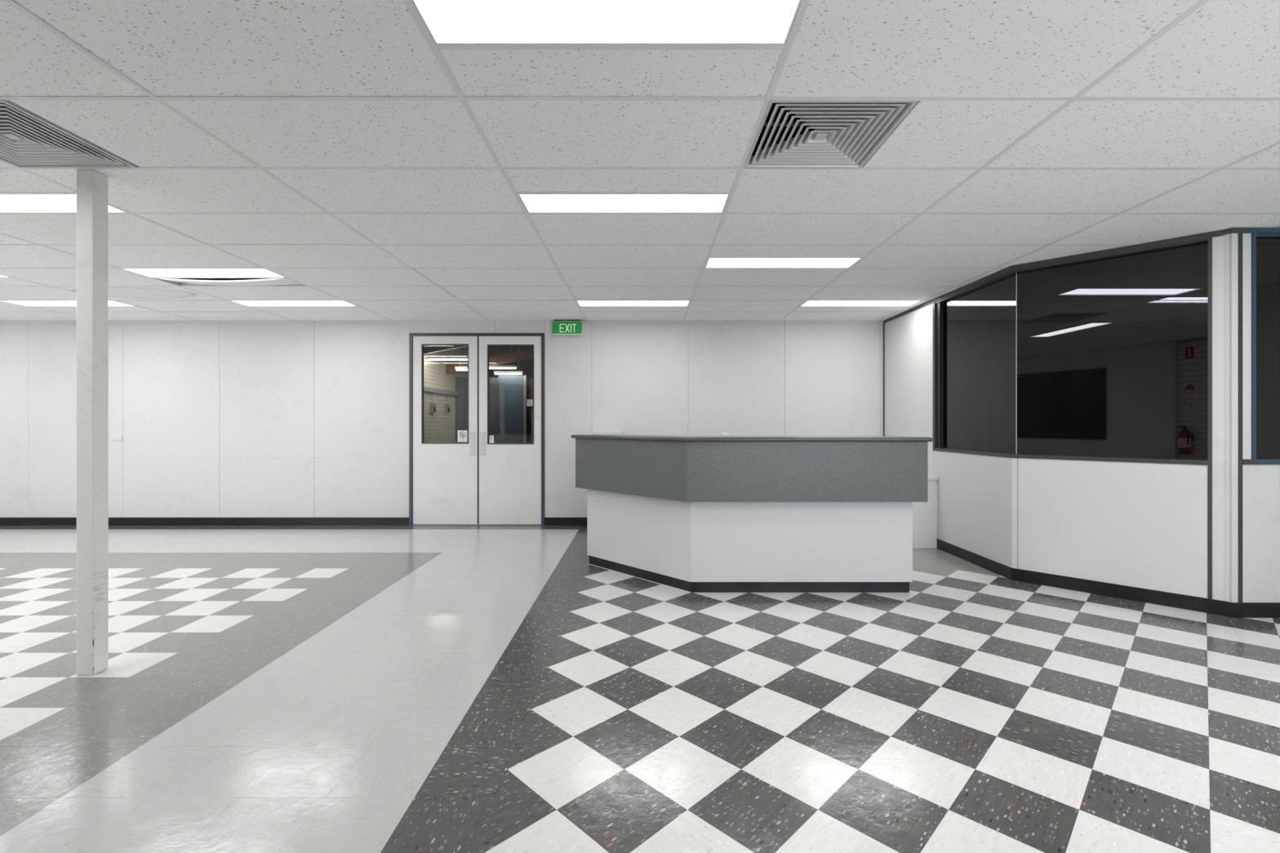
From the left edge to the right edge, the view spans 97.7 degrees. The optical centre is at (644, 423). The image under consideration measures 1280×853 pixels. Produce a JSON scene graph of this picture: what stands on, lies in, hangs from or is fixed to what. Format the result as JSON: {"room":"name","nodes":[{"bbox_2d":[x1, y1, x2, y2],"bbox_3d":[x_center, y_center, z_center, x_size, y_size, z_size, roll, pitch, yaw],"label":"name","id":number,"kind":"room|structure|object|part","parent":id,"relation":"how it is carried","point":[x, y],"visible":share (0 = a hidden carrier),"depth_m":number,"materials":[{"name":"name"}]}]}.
{"room":"reception lobby","nodes":[
{"label":"reception lobby","id":0,"kind":"room"},
{"bbox_2d":[423,346,533,443],"bbox_3d":[-2.665,-0.811,12.030,4.330,4.150,9.939,0,0,0],"label":"wall","id":1,"kind":"structure","parent":0,"point":[510,396],"depth_m":13.95,"materials":[{"name":"beige brick"}]},
{"bbox_2d":[430,392,435,413],"bbox_3d":[-4.692,-0.461,12.450,0.074,0.450,0.200,0,0,0],"label":"switch box","id":2,"kind":"object","parent":1,"relation":"attached to","point":[433,406],"visible":0.94,"depth_m":12.37,"materials":[{"name":"silver metal"}]},
{"bbox_2d":[444,394,449,413],"bbox_3d":[-4.692,-0.461,13.350,0.074,0.450,0.200,0,0,0],"label":"switch box","id":3,"kind":"object","parent":1,"relation":"attached to","point":[446,406],"visible":1,"depth_m":13.30,"materials":[{"name":"silver metal"}]},
{"bbox_3d":[-4.325,0.054,13.980,0.350,2.420,0.040,0,0,0],"label":"blue panel","id":4,"kind":"part","parent":1,"relation":"part of","materials":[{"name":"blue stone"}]},
{"bbox_3d":[-3.320,0.034,14.025,0.640,2.460,0.150,0,0,0],"label":"blue panel","id":5,"kind":"part","parent":1,"relation":"part of","materials":[{"name":"blue stone"}]},
{"bbox_3d":[-2.973,0.034,14.020,0.055,2.460,0.160,0,0,0],"label":"opening frame","id":6,"kind":"part","parent":1,"relation":"part of","materials":[{"name":"grey paint"}]},
{"bbox_3d":[-2.370,-0.511,14.000,1.140,0.170,0.040,0,0,0],"label":"rail","id":7,"kind":"part","parent":1,"relation":"part of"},
{"bbox_2d":[0,320,1017,517],"bbox_3d":[-0.075,-0.154,6.987,18.950,2.836,0.145,0,0,0],"label":"wall","id":8,"kind":"structure","parent":0,"point":[214,419],"depth_m":6.93,"materials":[{"name":"grey paint"}]},
{"bbox_3d":[-8.229,-0.009,6.936,1.192,2.546,0.012,0,0,0],"label":"panel","id":9,"kind":"part","parent":8,"relation":"part of","materials":[{"name":"white paint"}]},
{"bbox_3d":[-7.045,-0.009,6.936,1.172,2.546,0.012,0,0,0],"label":"panel","id":10,"kind":"part","parent":8,"relation":"part of","materials":[{"name":"white paint"}]},
{"bbox_2d":[112,434,122,440],"bbox_3d":[-6.523,0.172,6.923,0.118,0.078,0.014,0,0,0],"label":"power outlet","id":11,"kind":"object","parent":8,"relation":"attached to","point":[115,437],"visible":1,"depth_m":6.92,"materials":[{"name":"white plastic"}]},
{"bbox_3d":[-5.861,-0.009,6.936,1.192,2.546,0.012,0,0,0],"label":"panel","id":12,"kind":"part","parent":8,"relation":"part of","materials":[{"name":"white paint"}]},
{"bbox_2d":[0,517,408,525],"bbox_3d":[-6.128,1.215,6.926,6.445,0.098,0.009,0,0,0],"label":"baseboard","id":13,"kind":"structure","parent":8,"relation":"attached to","point":[3,521],"depth_m":6.92,"materials":[{"name":"black plastic"}]},
{"bbox_3d":[-4.676,-0.009,6.936,1.172,2.546,0.012,0,0,0],"label":"panel","id":14,"kind":"part","parent":8,"relation":"part of","materials":[{"name":"white paint"}]},
{"bbox_3d":[-3.497,-0.009,6.936,1.182,2.546,0.012,0,0,0],"label":"panel","id":15,"kind":"part","parent":8,"relation":"part of","materials":[{"name":"white paint"}]},
{"bbox_3d":[-2.377,-1.200,6.936,1.053,0.164,0.012,0,0,0],"label":"panel","id":16,"kind":"part","parent":8,"relation":"part of","materials":[{"name":"white paint"}]},
{"bbox_2d":[408,333,544,525],"bbox_3d":[-2.070,0.073,6.987,1.671,2.382,0.145,0,0,0],"label":"door","id":17,"kind":"structure","parent":8,"relation":"in","point":[479,481],"depth_m":6.93,"materials":[{"name":"white metal"}]},
{"bbox_3d":[-2.121,0.255,6.926,0.072,0.290,0.003,0,0,0],"label":"push plate","id":18,"kind":"part","parent":17,"relation":"part of","materials":[{"name":"silver metal"}]},
{"bbox_3d":[-1.999,0.255,6.926,0.074,0.290,0.003,0,0,0],"label":"push plate","id":19,"kind":"part","parent":17,"relation":"part of","materials":[{"name":"silver metal"}]},
{"bbox_3d":[-1.542,-1.200,6.936,0.611,0.164,0.012,0,0,0],"label":"panel","id":20,"kind":"part","parent":8,"relation":"part of","materials":[{"name":"white paint"}]},
{"bbox_2d":[544,517,586,525],"bbox_3d":[0.473,1.215,6.926,3.415,0.098,0.009,0,0,0],"label":"baseboard","id":21,"kind":"structure","parent":8,"relation":"attached to","point":[548,521],"depth_m":6.92,"materials":[{"name":"black plastic"}]},
{"bbox_2d":[551,320,583,335],"bbox_3d":[-0.944,-1.178,6.890,0.385,0.188,0.078,0,0,0],"label":"exit sign","id":22,"kind":"object","parent":8,"relation":"attached to","point":[559,327],"visible":1,"depth_m":6.85,"materials":[{"name":"green plastic"}]},
{"bbox_3d":[-0.941,-0.009,6.936,0.584,2.546,0.012,0,0,0],"label":"panel","id":23,"kind":"part","parent":8,"relation":"part of","materials":[{"name":"white paint"}]},
{"bbox_3d":[-0.051,-0.009,6.936,1.192,2.546,0.012,0,0,0],"label":"panel","id":24,"kind":"part","parent":8,"relation":"part of","materials":[{"name":"white paint"}]},
{"bbox_3d":[1.145,-0.009,6.936,1.195,2.546,0.012,0,0,0],"label":"panel","id":25,"kind":"part","parent":8,"relation":"part of","materials":[{"name":"white paint"}]},
{"bbox_3d":[2.336,-0.009,6.936,1.182,2.546,0.012,0,0,0],"label":"panel","id":26,"kind":"part","parent":8,"relation":"part of","materials":[{"name":"white paint"}]},
{"bbox_3d":[2.951,-0.009,6.936,0.043,2.546,0.012,0,0,0],"label":"panel","id":27,"kind":"part","parent":8,"relation":"part of","materials":[{"name":"white paint"}]},
{"bbox_2d":[0,525,1279,852],"bbox_3d":[-0.075,1.324,3.105,18.950,0.120,7.930,0,0,0],"label":"floor","id":28,"kind":"structure","parent":0,"point":[263,689],"depth_m":2.45,"materials":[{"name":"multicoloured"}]},
{"bbox_2d":[76,169,108,675],"bbox_3d":[-2.804,-0.004,2.843,0.088,2.536,0.082,0,0,0],"label":"support post","id":29,"kind":"object","parent":28,"relation":"on","point":[92,186],"visible":1,"depth_m":2.80,"materials":[{"name":"paint"}]},
{"bbox_2d":[570,434,933,592],"bbox_3d":[0.691,0.683,4.445,2.908,1.162,0.994,0,0,19],"label":"reception desk","id":30,"kind":"object","parent":28,"relation":"on","point":[687,513],"depth_m":4.17,"materials":[{"name":"grey laminate"}]},
{"bbox_2d":[591,431,623,434],"bbox_3d":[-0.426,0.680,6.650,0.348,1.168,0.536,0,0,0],"label":"paper","id":31,"kind":"object","parent":30,"relation":"on","point":[594,432],"visible":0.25,"depth_m":6.40,"materials":[{"name":"white paper"}]},
{"bbox_2d":[570,434,700,441],"bbox_3d":[-0.022,0.118,4.686,0.442,0.032,1.347,0,0,-45],"label":"countertop","id":32,"kind":"structure","parent":30,"relation":"on","point":[617,437],"depth_m":4.50,"materials":[{"name":"grey laminate"}]},
{"bbox_3d":[-0.076,0.659,4.600,0.020,1.046,1.209,0,0,-45],"label":"panel","id":33,"kind":"part","parent":30,"relation":"part of","materials":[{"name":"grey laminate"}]},
{"bbox_2d":[720,432,729,436],"bbox_3d":[0.639,0.089,4.405,0.068,0.026,0.040,0,0,0],"label":"box","id":34,"kind":"object","parent":30,"relation":"on","point":[722,434],"visible":1,"depth_m":4.38,"materials":[{"name":"white plastic"}]},
{"bbox_3d":[1.173,0.659,4.175,1.655,1.046,0.020,0,0,0],"label":"panel","id":35,"kind":"part","parent":30,"relation":"part of","materials":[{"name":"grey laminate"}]},
{"bbox_2d":[684,435,933,441],"bbox_3d":[1.196,0.118,4.274,1.794,0.032,0.442,0,0,0],"label":"countertop","id":36,"kind":"structure","parent":30,"relation":"on","point":[702,438],"depth_m":4.06,"materials":[{"name":"grey laminate"}]},
{"bbox_2d":[912,475,938,548],"bbox_3d":[2.575,0.904,6.268,0.789,0.720,1.265,0,0,0],"label":"bench","id":37,"kind":"object","parent":28,"relation":"on","point":[924,513],"visible":0.23,"depth_m":5.66,"materials":[{"name":"white"}]},
{"bbox_2d":[0,0,1279,320],"bbox_3d":[-0.075,-1.467,3.105,18.950,0.450,7.930,0,0,0],"label":"ceiling","id":38,"kind":"structure","parent":0,"point":[337,150],"depth_m":2.58,"materials":[{"name":"grey"}]},
{"bbox_2d":[0,194,126,213],"bbox_3d":[-3.713,-1.310,3.241,1.174,0.074,0.274,0,0,0],"label":"ceiling light","id":39,"kind":"object","parent":38,"relation":"attached to","point":[9,203],"visible":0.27,"depth_m":3.28,"materials":[{"name":"white paint"}]},
{"bbox_3d":[-3.713,-1.302,3.241,1.174,0.059,0.274,0,0,0],"label":"frame","id":40,"kind":"part","parent":39,"relation":"part of","materials":[{"name":"white paint"}]},
{"bbox_2d":[0,300,133,306],"bbox_3d":[-6.113,-1.310,5.941,1.174,0.074,0.274,0,0,0],"label":"ceiling light","id":41,"kind":"object","parent":38,"relation":"attached to","point":[26,303],"visible":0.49,"depth_m":5.97,"materials":[{"name":"white paint"}]},
{"bbox_2d":[8,301,128,305],"bbox_3d":[-6.113,-1.286,5.941,1.160,0.006,0.260,0,0,0],"label":"diffuser","id":42,"kind":"object","parent":41,"relation":"attached to","point":[22,303],"depth_m":5.97,"materials":[{"name":"white plastic"}]},
{"bbox_2d":[0,99,137,168],"bbox_3d":[-2.813,-1.395,2.491,0.584,0.253,0.584,0,0,0],"label":"ceiling vent","id":43,"kind":"object","parent":38,"relation":"in","point":[28,140],"visible":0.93,"depth_m":2.58,"materials":[{"name":"grey metal"}]},
{"bbox_3d":[-2.813,-1.278,2.491,0.048,0.006,0.048,0,0,0],"label":"plate","id":44,"kind":"part","parent":43,"relation":"part of","materials":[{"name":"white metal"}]},
{"bbox_2d":[122,268,284,277],"bbox_3d":[-3.713,-1.310,4.741,1.174,0.074,0.274,0,0,0],"label":"ceiling light","id":45,"kind":"object","parent":38,"relation":"attached to","point":[152,273],"visible":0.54,"depth_m":4.77,"materials":[{"name":"white paint"}]},
{"bbox_2d":[129,269,279,275],"bbox_3d":[-3.713,-1.286,4.741,1.160,0.006,0.260,0,0,0],"label":"diffuser","id":46,"kind":"object","parent":45,"relation":"attached to","point":[144,272],"depth_m":4.75,"materials":[{"name":"white plastic"}]},
{"bbox_2d":[230,300,355,306],"bbox_3d":[-3.713,-1.310,5.941,1.174,0.074,0.274,0,0,0],"label":"ceiling light","id":47,"kind":"object","parent":38,"relation":"attached to","point":[248,303],"visible":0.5,"depth_m":5.97,"materials":[{"name":"white paint"}]},
{"bbox_2d":[236,301,352,305],"bbox_3d":[-3.713,-1.286,5.941,1.160,0.006,0.260,0,0,0],"label":"diffuser","id":48,"kind":"object","parent":47,"relation":"attached to","point":[246,303],"depth_m":5.97,"materials":[{"name":"white plastic"}]},
{"bbox_2d":[411,0,801,44],"bbox_3d":[-0.113,-1.310,1.741,1.174,0.074,0.274,0,0,0],"label":"ceiling light","id":49,"kind":"object","parent":38,"relation":"attached to","point":[446,21],"visible":1,"depth_m":1.78,"materials":[{"name":"glowing white acrylic diffuser"},{"name":"painted metal frame"}]},
{"bbox_2d":[518,194,728,213],"bbox_3d":[-0.113,-1.310,3.241,1.174,0.074,0.274,0,0,0],"label":"ceiling light","id":50,"kind":"object","parent":38,"relation":"attached to","point":[533,203],"visible":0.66,"depth_m":3.25,"materials":[{"name":"white paint"}]},
{"bbox_2d":[576,300,689,306],"bbox_3d":[-0.113,-1.310,5.941,1.174,0.074,0.274,0,0,0],"label":"ceiling light","id":51,"kind":"object","parent":38,"relation":"attached to","point":[581,303],"visible":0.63,"depth_m":5.97,"materials":[{"name":"white paint"}]},
{"bbox_2d":[577,301,688,305],"bbox_3d":[-0.113,-1.286,5.941,1.160,0.006,0.260,0,0,0],"label":"diffuser","id":52,"kind":"object","parent":51,"relation":"attached to","point":[580,303],"depth_m":5.97,"materials":[{"name":"white plastic"}]},
{"bbox_2d":[705,257,861,267],"bbox_3d":[1.087,-1.310,4.441,1.174,0.074,0.274,0,0,0],"label":"ceiling light","id":53,"kind":"object","parent":38,"relation":"attached to","point":[712,262],"visible":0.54,"depth_m":4.46,"materials":[{"name":"white paint"}]},
{"bbox_2d":[743,99,918,168],"bbox_3d":[0.787,-1.395,2.491,0.584,0.253,0.584,0,0,0],"label":"ceiling vent","id":54,"kind":"object","parent":38,"relation":"in","point":[791,133],"visible":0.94,"depth_m":2.48,"materials":[{"name":"grey metal"}]},
{"bbox_3d":[0.787,-1.278,2.491,0.048,0.006,0.048,0,0,0],"label":"plate","id":55,"kind":"part","parent":54,"relation":"part of","materials":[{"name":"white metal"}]},
{"bbox_2d":[801,300,920,306],"bbox_3d":[2.287,-1.310,5.941,1.174,0.074,0.274,0,0,0],"label":"ceiling light","id":56,"kind":"object","parent":38,"relation":"attached to","point":[810,303],"visible":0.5,"depth_m":5.97,"materials":[{"name":"white paint"}]},
{"bbox_2d":[803,301,915,305],"bbox_3d":[2.287,-1.286,5.941,1.160,0.006,0.260,0,0,0],"label":"diffuser","id":57,"kind":"object","parent":56,"relation":"attached to","point":[808,303],"depth_m":5.97,"materials":[{"name":"white plastic"}]},
{"bbox_2d":[884,302,1012,568],"bbox_3d":[3.022,-0.009,5.724,0.100,2.546,2.412,0,0,0],"label":"wall","id":58,"kind":"structure","parent":0,"point":[975,491],"depth_m":5.54,"materials":[{"name":"white paint"}]},
{"bbox_2d":[883,323,884,435],"bbox_3d":[2.966,0.015,6.920,0.012,2.499,0.020,0,0,0],"label":"trim","id":59,"kind":"structure","parent":58,"relation":"attached to","point":[883,323],"depth_m":6.91,"materials":[{"name":"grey metal"}]},
{"bbox_3d":[3.022,-0.009,6.339,0.100,2.546,1.182,0,0,0],"label":"panel","id":60,"kind":"part","parent":58,"relation":"part of","materials":[{"name":"white paint"}]},
{"bbox_2d":[883,266,1011,323],"bbox_3d":[2.968,-1.254,5.722,0.008,0.034,2.414,0,0,0],"label":"trim","id":61,"kind":"structure","parent":58,"relation":"attached to","point":[1006,269],"depth_m":5.35,"materials":[{"name":"grey metal"}]},
{"bbox_3d":[3.022,0.771,5.132,0.100,0.985,1.229,0,0,0],"label":"panel","id":62,"kind":"part","parent":58,"relation":"part of","materials":[{"name":"white paint"}]},
{"bbox_2d":[937,538,1011,579],"bbox_3d":[2.967,1.216,5.087,0.009,0.096,1.146,0,0,0],"label":"baseboard","id":63,"kind":"structure","parent":58,"relation":"attached to","point":[1000,569],"depth_m":4.99,"materials":[{"name":"black plastic"}]},
{"bbox_2d":[1012,233,1229,601],"bbox_3d":[3.446,-0.009,4.114,0.103,2.546,1.242,0,0,-45],"label":"wall","id":64,"kind":"structure","parent":0,"point":[1138,525],"depth_m":3.98,"materials":[{"name":"white paint"}]},
{"bbox_3d":[3.021,0.771,4.540,0.038,0.985,0.100,0,0,45],"label":"corner panel","id":65,"kind":"part","parent":64,"relation":"part of","materials":[{"name":"white paint"}]},
{"bbox_2d":[933,237,1212,465],"bbox_3d":[3.203,-0.479,4.664,0.550,1.516,2.189,0,0,-22],"label":"window","id":66,"kind":"structure","parent":64,"relation":"in","point":[1114,351],"depth_m":4.23,"materials":[{"name":"black glass"}]},
{"bbox_3d":[3.019,0.264,5.112,0.106,0.030,1.193,0,0,0],"label":"sill","id":67,"kind":"part","parent":66,"relation":"part of","materials":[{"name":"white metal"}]},
{"bbox_3d":[3.021,-0.487,5.092,0.001,1.472,1.102,0,0,0],"label":"glass pane","id":68,"kind":"part","parent":66,"relation":"part of","materials":[{"name":"black glass"}]},
{"bbox_3d":[3.399,0.264,4.158,0.106,0.030,1.117,0,0,-45],"label":"sill","id":69,"kind":"part","parent":66,"relation":"part of","materials":[{"name":"brown metal"}]},
{"bbox_3d":[3.410,-0.487,4.150,1.091,1.472,0.001,0,0,45],"label":"glass pane","id":70,"kind":"part","parent":66,"relation":"part of","materials":[{"name":"glass"}]},
{"bbox_3d":[3.416,0.771,4.144,1.074,0.985,0.100,0,0,45],"label":"panel","id":71,"kind":"part","parent":64,"relation":"part of","materials":[{"name":"white paint"}]},
{"bbox_2d":[1010,229,1223,270],"bbox_3d":[3.387,-1.253,4.096,1.192,0.036,0.010,0,0,45],"label":"trim","id":72,"kind":"structure","parent":64,"relation":"attached to","point":[1220,233],"depth_m":4.03,"materials":[{"name":"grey metal"}]},
{"bbox_2d":[1011,568,1223,615],"bbox_3d":[3.387,1.216,4.096,0.010,0.096,1.192,0,0,-45],"label":"baseboard","id":73,"kind":"structure","parent":64,"relation":"attached to","point":[1204,605],"depth_m":4.03,"materials":[{"name":"black plastic"}]},
{"bbox_2d":[1208,465,1212,599],"bbox_3d":[3.801,0.771,3.756,0.020,0.985,0.106,0,0,45],"label":"trim","id":74,"kind":"structure","parent":64,"relation":"attached to","point":[1210,467],"depth_m":3.72,"materials":[{"name":"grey metal"}]},
{"bbox_3d":[3.829,-0.009,3.732,0.052,2.546,0.100,0,0,45],"label":"panel","id":75,"kind":"part","parent":64,"relation":"part of","materials":[{"name":"white paint"}]},
{"bbox_3d":[3.848,-0.009,3.704,0.076,2.546,0.085,0,0,-30],"label":"corner panel","id":76,"kind":"part","parent":64,"relation":"part of","materials":[{"name":"white paint"}]},
{"bbox_2d":[1223,600,1232,617],"bbox_3d":[3.818,1.216,3.656,0.011,0.096,0.046,0,0,-27],"label":"baseboard","id":77,"kind":"structure","parent":64,"relation":"attached to","point":[1228,606],"depth_m":3.65,"materials":[{"name":"black plastic"}]},
{"bbox_2d":[1223,227,1244,235],"bbox_3d":[3.850,-1.255,3.644,0.102,0.032,0.037,0,0,21],"label":"trim","id":78,"kind":"structure","parent":64,"relation":"attached to","point":[1233,230],"depth_m":3.63,"materials":[{"name":"grey metal"}]},
{"bbox_2d":[1229,233,1279,602],"bbox_3d":[4.766,-0.009,3.695,1.869,2.546,0.100,0,0,0],"label":"wall","id":79,"kind":"structure","parent":0,"point":[1260,482],"depth_m":3.65,"materials":[{"name":"white paint"}]},
{"bbox_3d":[3.852,-0.009,3.695,0.041,2.546,0.100,0,0,0],"label":"panel","id":80,"kind":"part","parent":79,"relation":"part of","materials":[{"name":"white paint"}]},
{"bbox_2d":[1238,232,1242,602],"bbox_3d":[3.885,0.011,3.692,0.023,2.506,0.106,0,0,0],"label":"trim","id":81,"kind":"structure","parent":79,"relation":"attached to","point":[1240,234],"depth_m":3.64,"materials":[{"name":"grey metal"}]},
{"bbox_3d":[3.927,-0.524,3.695,0.060,1.516,0.100,0,0,0],"label":"panel","id":82,"kind":"part","parent":79,"relation":"part of","materials":[{"name":"white paint"}]},
{"bbox_2d":[1231,602,1279,617],"bbox_3d":[4.762,1.216,3.639,1.876,0.096,0.012,0,0,0],"label":"baseboard","id":83,"kind":"structure","parent":79,"relation":"attached to","point":[1240,610],"depth_m":3.63,"materials":[{"name":"black plastic"}]},
{"bbox_2d":[1242,232,1279,464],"bbox_3d":[4.798,-0.486,3.690,1.803,1.506,0.110,0,0,0],"label":"window","id":84,"kind":"structure","parent":79,"relation":"in","point":[1265,247],"depth_m":3.67,"materials":[{"name":"black glass"}]},
{"bbox_3d":[3.938,0.251,3.690,0.081,0.033,0.110,0,0,0],"label":"sill","id":85,"kind":"part","parent":84,"relation":"part of","materials":[{"name":"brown metal"}]},
{"bbox_3d":[4.839,0.251,3.690,1.722,0.033,0.110,0,0,0],"label":"sill","id":86,"kind":"part","parent":84,"relation":"part of","materials":[{"name":"blue paint"}]},
{"bbox_3d":[4.829,-0.494,3.675,1.699,1.457,0.001,0,0,0],"label":"glass pane","id":87,"kind":"part","parent":84,"relation":"part of","materials":[{"name":"glass"}]},
{"bbox_3d":[4.798,0.766,3.695,1.803,0.995,0.100,0,0,0],"label":"panel","id":88,"kind":"part","parent":79,"relation":"part of","materials":[{"name":"white paint"}]},
{"bbox_2d":[1243,227,1279,233],"bbox_3d":[4.800,-1.255,3.639,1.800,0.032,0.012,0,0,0],"label":"trim","id":89,"kind":"structure","parent":79,"relation":"attached to","point":[1246,230],"depth_m":3.63,"materials":[{"name":"blue paint"}]},
{"bbox_3d":[-2.665,-2.846,12.030,4.330,0.120,9.939,0,0,0],"label":"ceiling","id":90,"kind":"structure","parent":0,"visible":0},
{"bbox_2d":[423,345,467,354],"bbox_3d":[-2.665,-2.102,11.600,4.130,1.393,0.080,0,0,0],"label":"truss","id":91,"kind":"object","parent":90,"relation":"attached to","point":[427,348],"visible":0.02,"depth_m":11.56,"materials":[{"name":"grey metal"}]},
{"bbox_2d":[426,355,467,360],"bbox_3d":[-4.205,-2.067,12.000,0.870,1.437,0.080,0,0,0],"label":"light","id":92,"kind":"object","parent":90,"relation":"hanging from","point":[429,357],"visible":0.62,"depth_m":11.96,"materials":[{"name":"white plastic"}]},
{"bbox_2d":[454,347,467,370],"bbox_3d":[-4.025,-1.988,12.600,0.450,1.597,0.080,0,0,0],"label":"light","id":93,"kind":"object","parent":90,"relation":"hanging from","point":[458,368],"visible":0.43,"depth_m":12.56,"materials":[{"name":"white plastic"}]},
{"bbox_2d":[445,346,533,374],"bbox_3d":[-2.665,-1.986,13.400,4.130,1.621,0.080,0,0,0],"label":"truss","id":94,"kind":"object","parent":90,"relation":"attached to","point":[528,354],"visible":0.19,"depth_m":13.36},
{"bbox_2d":[488,346,517,368],"bbox_3d":[-3.355,-2.026,13.000,0.790,1.519,0.080,0,0,0],"label":"light","id":95,"kind":"object","parent":90,"relation":"hanging from","point":[491,366],"visible":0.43,"depth_m":12.96,"materials":[{"name":"white plastic"}]},
{"bbox_2d":[493,346,523,374],"bbox_3d":[-3.350,-1.996,13.800,0.700,1.579,0.080,0,0,0],"label":"light","id":96,"kind":"object","parent":90,"relation":"hanging from","point":[498,371],"visible":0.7,"depth_m":13.76,"materials":[{"name":"white plastic"}]}
]}

